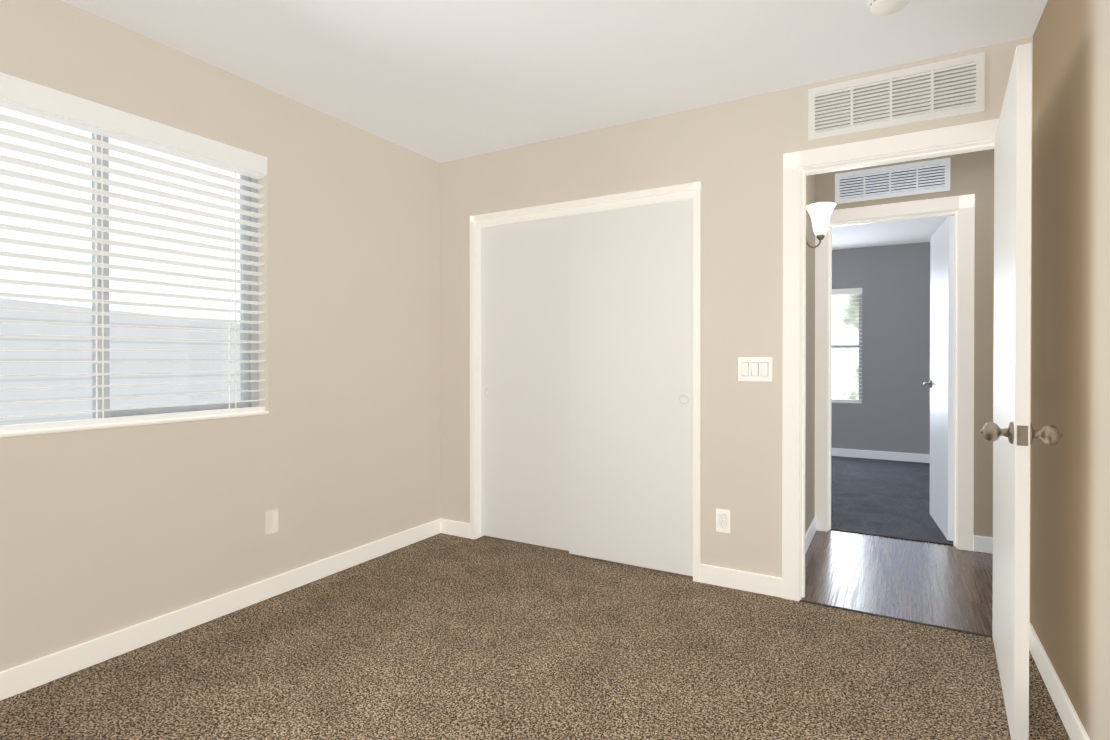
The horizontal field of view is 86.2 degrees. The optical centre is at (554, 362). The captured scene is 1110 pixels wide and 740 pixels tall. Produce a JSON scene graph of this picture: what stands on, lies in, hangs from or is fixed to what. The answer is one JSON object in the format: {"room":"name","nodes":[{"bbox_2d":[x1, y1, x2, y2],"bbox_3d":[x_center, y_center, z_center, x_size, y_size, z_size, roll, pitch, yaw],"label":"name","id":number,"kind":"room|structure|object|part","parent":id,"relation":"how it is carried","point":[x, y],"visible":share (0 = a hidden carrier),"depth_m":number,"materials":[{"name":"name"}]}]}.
{"room":"empty bedroom","nodes":[
{"label":"empty bedroom","id":0,"kind":"room"},
{"bbox_2d":[0,0,439,671],"bbox_3d":[-1.931,-0.086,2.099,0.150,2.470,4.640,0,0,30],"label":"wall","id":1,"kind":"structure","parent":0,"point":[112,530],"depth_m":2.88,"materials":[{"name":"beige paint"}]},
{"bbox_2d":[0,107,257,425],"bbox_3d":[-1.827,-0.368,2.338,0.071,1.243,1.372,0,0,30],"label":"window","id":2,"kind":"structure","parent":1,"relation":"in","point":[243,356],"depth_m":2.46,"materials":[{"name":"glass"}]},
{"bbox_2d":[0,72,266,432],"bbox_3d":[-1.763,-0.374,2.301,0.069,1.227,1.364,0,0,30],"label":"window blinds","id":3,"kind":"object","parent":1,"relation":"attached to","point":[35,100],"visible":1,"depth_m":2.35,"materials":[{"name":"white plastic"}]},
{"bbox_2d":[0,411,268,436],"bbox_3d":[-1.764,0.247,2.305,0.087,0.012,1.372,0,0,30],"label":"window sill","id":4,"kind":"structure","parent":1,"relation":"attached to","point":[50,430],"depth_m":2.34,"materials":[{"name":"white wood"}]},
{"bbox_2d":[0,518,447,700],"bbox_3d":[-1.860,1.102,2.064,0.017,0.095,4.400,0,0,30],"label":"baseboard","id":5,"kind":"structure","parent":1,"relation":"attached to","point":[34,673],"depth_m":2.55,"materials":[{"name":"white wood"}]},
{"bbox_2d":[265,509,277,533],"bbox_3d":[-1.389,0.779,2.904,0.008,0.115,0.070,0,0,30],"label":"outlet","id":6,"kind":"object","parent":1,"relation":"attached to","point":[275,524],"visible":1,"depth_m":2.90,"materials":[{"name":"white plastic"}]},
{"bbox_2d":[0,533,1069,739],"bbox_3d":[-0.358,1.202,1.592,3.390,0.100,5.320,0,0,30],"label":"floor","id":7,"kind":"structure","parent":0,"point":[441,636],"depth_m":2.22,"materials":[{"name":"brown carpet"}]},
{"bbox_2d":[61,0,1047,249],"bbox_3d":[1.047,-1.376,3.134,4.270,0.100,9.420,0,0,30],"label":"ceiling","id":8,"kind":"structure","parent":0,"point":[440,81],"depth_m":2.53,"materials":[{"name":"white paint"}]},
{"bbox_2d":[868,0,908,15],"bbox_3d":[1.210,-1.298,2.146,0.140,0.045,0.140,0,0,30],"label":"smoke detector","id":9,"kind":"object","parent":8,"relation":"attached to","point":[883,7],"visible":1,"depth_m":2.14,"materials":[{"name":"white plastic"}]},
{"bbox_2d":[440,36,1032,622],"bbox_3d":[0.614,-0.092,3.241,3.120,2.470,0.120,0,0,30],"label":"wall","id":10,"kind":"structure","parent":0,"point":[730,154],"depth_m":3.04,"materials":[{"name":"beige paint"}]},
{"bbox_2d":[481,215,568,550],"bbox_3d":[-0.163,0.117,3.696,0.725,2.019,0.038,0,0,30],"label":"closet door","id":11,"kind":"structure","parent":10,"relation":"in","point":[525,382],"depth_m":3.69,"materials":[{"name":"white wood"}]},
{"bbox_3d":[-0.441,0.190,3.836,0.052,0.052,0.004,0,0,30],"label":"handle","id":12,"kind":"part","parent":11,"relation":"part of","materials":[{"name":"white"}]},
{"bbox_2d":[470,182,700,581],"bbox_3d":[0.134,0.101,3.511,1.502,2.081,0.132,0,0,30],"label":"trim","id":13,"kind":"structure","parent":10,"relation":"attached to","point":[475,371],"depth_m":3.46,"materials":[{"name":"white wood"}]},
{"bbox_2d":[569,198,692,575],"bbox_3d":[0.413,0.119,3.320,0.749,2.019,0.038,0,0,30],"label":"closet door","id":14,"kind":"structure","parent":10,"relation":"in","point":[630,385],"depth_m":3.29,"materials":[{"name":"white wood"}]},
{"bbox_3d":[0.684,0.194,3.144,0.052,0.052,0.004,0,0,30],"label":"handle","id":15,"kind":"part","parent":14,"relation":"part of","materials":[{"name":"white"}]},
{"bbox_2d":[716,509,729,532],"bbox_3d":[0.858,0.810,3.031,0.070,0.115,0.008,0,0,30],"label":"outlet","id":16,"kind":"object","parent":10,"relation":"attached to","point":[722,520],"visible":1,"depth_m":3.03,"materials":[{"name":"white plastic"}]},
{"bbox_2d":[700,564,781,597],"bbox_3d":[0.930,1.097,2.987,0.407,0.095,0.013,0,0,30],"label":"baseboard","id":17,"kind":"structure","parent":10,"relation":"attached to","point":[719,576],"depth_m":2.98,"materials":[{"name":"white wood"}]},
{"bbox_2d":[738,357,771,381],"bbox_3d":[0.993,0.035,2.947,0.163,0.118,0.012,0,0,30],"label":"switch plate","id":18,"kind":"object","parent":10,"relation":"attached to","point":[754,368],"visible":1,"depth_m":2.94,"materials":[{"name":"white plastic"}]},
{"bbox_2d":[782,119,998,600],"bbox_3d":[1.550,0.070,2.704,0.946,2.153,0.156,0,0,30],"label":"door frame","id":19,"kind":"structure","parent":10,"relation":"attached to","point":[799,167],"depth_m":2.85,"materials":[{"name":"white wood"}]},
{"bbox_2d":[808,52,984,140],"bbox_3d":[1.499,-1.174,2.648,0.680,0.240,0.013,0,0,30],"label":"air vent","id":20,"kind":"object","parent":10,"relation":"in","point":[943,89],"visible":1,"depth_m":2.63,"materials":[{"name":"white plastic"}]},
{"bbox_2d":[800,600,992,637],"bbox_3d":[1.517,1.146,2.653,0.810,0.005,0.016,0,0,30],"label":"trim","id":21,"kind":"structure","parent":10,"relation":"attached to","point":[958,630],"depth_m":2.64,"materials":[{"name":"black"}]},
{"bbox_2d":[980,42,1061,739],"bbox_3d":[1.572,0.109,2.091,0.193,2.056,0.897,0,0,30],"label":"door","id":22,"kind":"structure","parent":10,"relation":"in","point":[1010,432],"depth_m":1.76,"materials":[{"name":"white wood"}]},
{"bbox_2d":[805,173,824,533],"bbox_3d":[1.429,-0.094,3.532,0.150,2.470,1.200,0,0,30],"label":"wall","id":23,"kind":"structure","parent":0,"point":[815,184],"depth_m":3.81,"materials":[{"name":"beige paint"}]},
{"bbox_2d":[805,516,816,553],"bbox_3d":[1.479,1.094,3.522,0.013,0.095,1.180,0,0,30],"label":"baseboard","id":24,"kind":"structure","parent":23,"relation":"attached to","point":[809,535],"depth_m":3.73,"materials":[{"name":"white wood"}]},
{"bbox_2d":[806,202,835,247],"bbox_3d":[1.558,-0.798,3.489,0.173,0.247,0.165,0,0,30],"label":"lamp","id":25,"kind":"object","parent":23,"relation":"attached to","point":[820,213],"visible":0.92,"depth_m":3.45,"materials":[{"name":"white glass"}]},
{"bbox_2d":[831,242,929,453],"bbox_3d":[3.729,-0.112,6.963,3.000,2.470,0.120,0,0,30],"label":"wall","id":26,"kind":"structure","parent":0,"point":[891,413],"depth_m":6.81,"materials":[{"name":"grey paint"}]},
{"bbox_2d":[831,288,862,403],"bbox_3d":[3.212,-0.194,7.272,0.995,1.370,0.060,0,0,30],"label":"window","id":27,"kind":"structure","parent":26,"relation":"in","point":[859,343],"depth_m":7.05,"materials":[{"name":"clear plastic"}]},
{"bbox_2d":[831,288,861,402],"bbox_3d":[3.183,-0.199,7.222,0.987,1.356,0.034,0,0,30],"label":"window blinds","id":28,"kind":"object","parent":27,"relation":"attached to","point":[840,292],"visible":0.31,"depth_m":7.05,"materials":[{"name":"white plastic"}]},
{"bbox_2d":[831,448,929,462],"bbox_3d":[3.695,1.075,6.911,2.940,0.095,0.013,0,0,30],"label":"baseboard","id":29,"kind":"structure","parent":26,"relation":"attached to","point":[897,456],"depth_m":6.86,"materials":[{"name":"white"}]},
{"bbox_2d":[831,456,952,543],"bbox_3d":[2.882,1.181,5.501,3.240,0.100,3.510,0,0,30],"label":"floor","id":30,"kind":"structure","parent":0,"point":[883,497],"depth_m":4.94,"materials":[{"name":"grey carpet"}]},
{"bbox_2d":[801,530,992,635],"bbox_3d":[2.250,1.195,3.037,2.074,0.098,1.390,0,0,30],"label":"floor","id":31,"kind":"structure","parent":0,"point":[948,586],"depth_m":3.13,"materials":[{"name":"brown wood"}]},
{"bbox_2d":[825,149,993,537],"bbox_3d":[2.592,-0.094,3.624,2.074,2.470,0.120,0,0,30],"label":"wall","id":32,"kind":"structure","parent":0,"point":[971,172],"depth_m":3.57,"materials":[{"name":"beige paint"}]},
{"bbox_2d":[835,158,949,203],"bbox_3d":[2.146,-1.155,3.798,0.642,0.200,0.014,0,0,30],"label":"air vent","id":33,"kind":"object","parent":32,"relation":"in","point":[922,177],"visible":1,"depth_m":3.79,"materials":[{"name":"white metal"}]},
{"bbox_2d":[831,528,953,545],"bbox_3d":[2.184,1.139,3.876,0.715,0.006,0.014,0,0,30],"label":"trim","id":34,"kind":"structure","parent":32,"relation":"attached to","point":[831,528],"depth_m":3.86,"materials":[{"name":"black"}]},
{"bbox_2d":[815,194,974,550],"bbox_3d":[2.177,0.062,3.856,0.885,2.155,0.137,0,0,30],"label":"door frame","id":35,"kind":"structure","parent":32,"relation":"attached to","point":[961,208],"depth_m":3.68,"materials":[{"name":"white wood"}]},
{"bbox_2d":[923,216,953,540],"bbox_3d":[2.632,0.100,4.083,0.146,2.052,0.709,0,0,30],"label":"door","id":36,"kind":"structure","parent":32,"relation":"in","point":[940,383],"depth_m":3.94,"materials":[{"name":"white wood"}]},
{"bbox_3d":[2.756,0.157,4.298,0.146,0.064,0.155,0,0,30],"label":"handle","id":37,"kind":"part","parent":36,"relation":"part of","materials":[{"name":"silver metal"}]},
{"bbox_2d":[973,535,992,553],"bbox_3d":[2.942,1.095,3.352,0.950,0.095,0.013,0,0,30],"label":"baseboard","id":38,"kind":"structure","parent":32,"relation":"attached to","point":[982,544],"depth_m":3.56,"materials":[{"name":"white wood"}]},
{"bbox_2d":[1030,0,1109,739],"bbox_3d":[0.889,-0.077,0.474,0.120,2.470,4.640,0,0,30],"label":"wall","id":39,"kind":"structure","parent":0,"point":[1070,515],"depth_m":1.84,"materials":[{"name":"beige paint"}]},
{"bbox_2d":[1029,623,1089,739],"bbox_3d":[0.825,1.110,0.506,0.017,0.095,4.380,0,0,30],"label":"baseboard","id":40,"kind":"structure","parent":39,"relation":"attached to","point":[1068,715],"depth_m":1.96,"materials":[{"name":"white wood"}]},
{"label":"outside","id":41,"kind":"structure","parent":0,"visible":0},
{"bbox_2d":[0,107,240,423],"bbox_3d":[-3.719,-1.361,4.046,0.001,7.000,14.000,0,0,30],"label":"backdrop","id":42,"kind":"structure","parent":41,"point":[33,408],"depth_m":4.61,"materials":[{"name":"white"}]},
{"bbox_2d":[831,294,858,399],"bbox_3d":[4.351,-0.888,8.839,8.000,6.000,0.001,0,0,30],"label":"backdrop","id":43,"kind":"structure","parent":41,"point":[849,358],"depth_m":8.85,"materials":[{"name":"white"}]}
]}

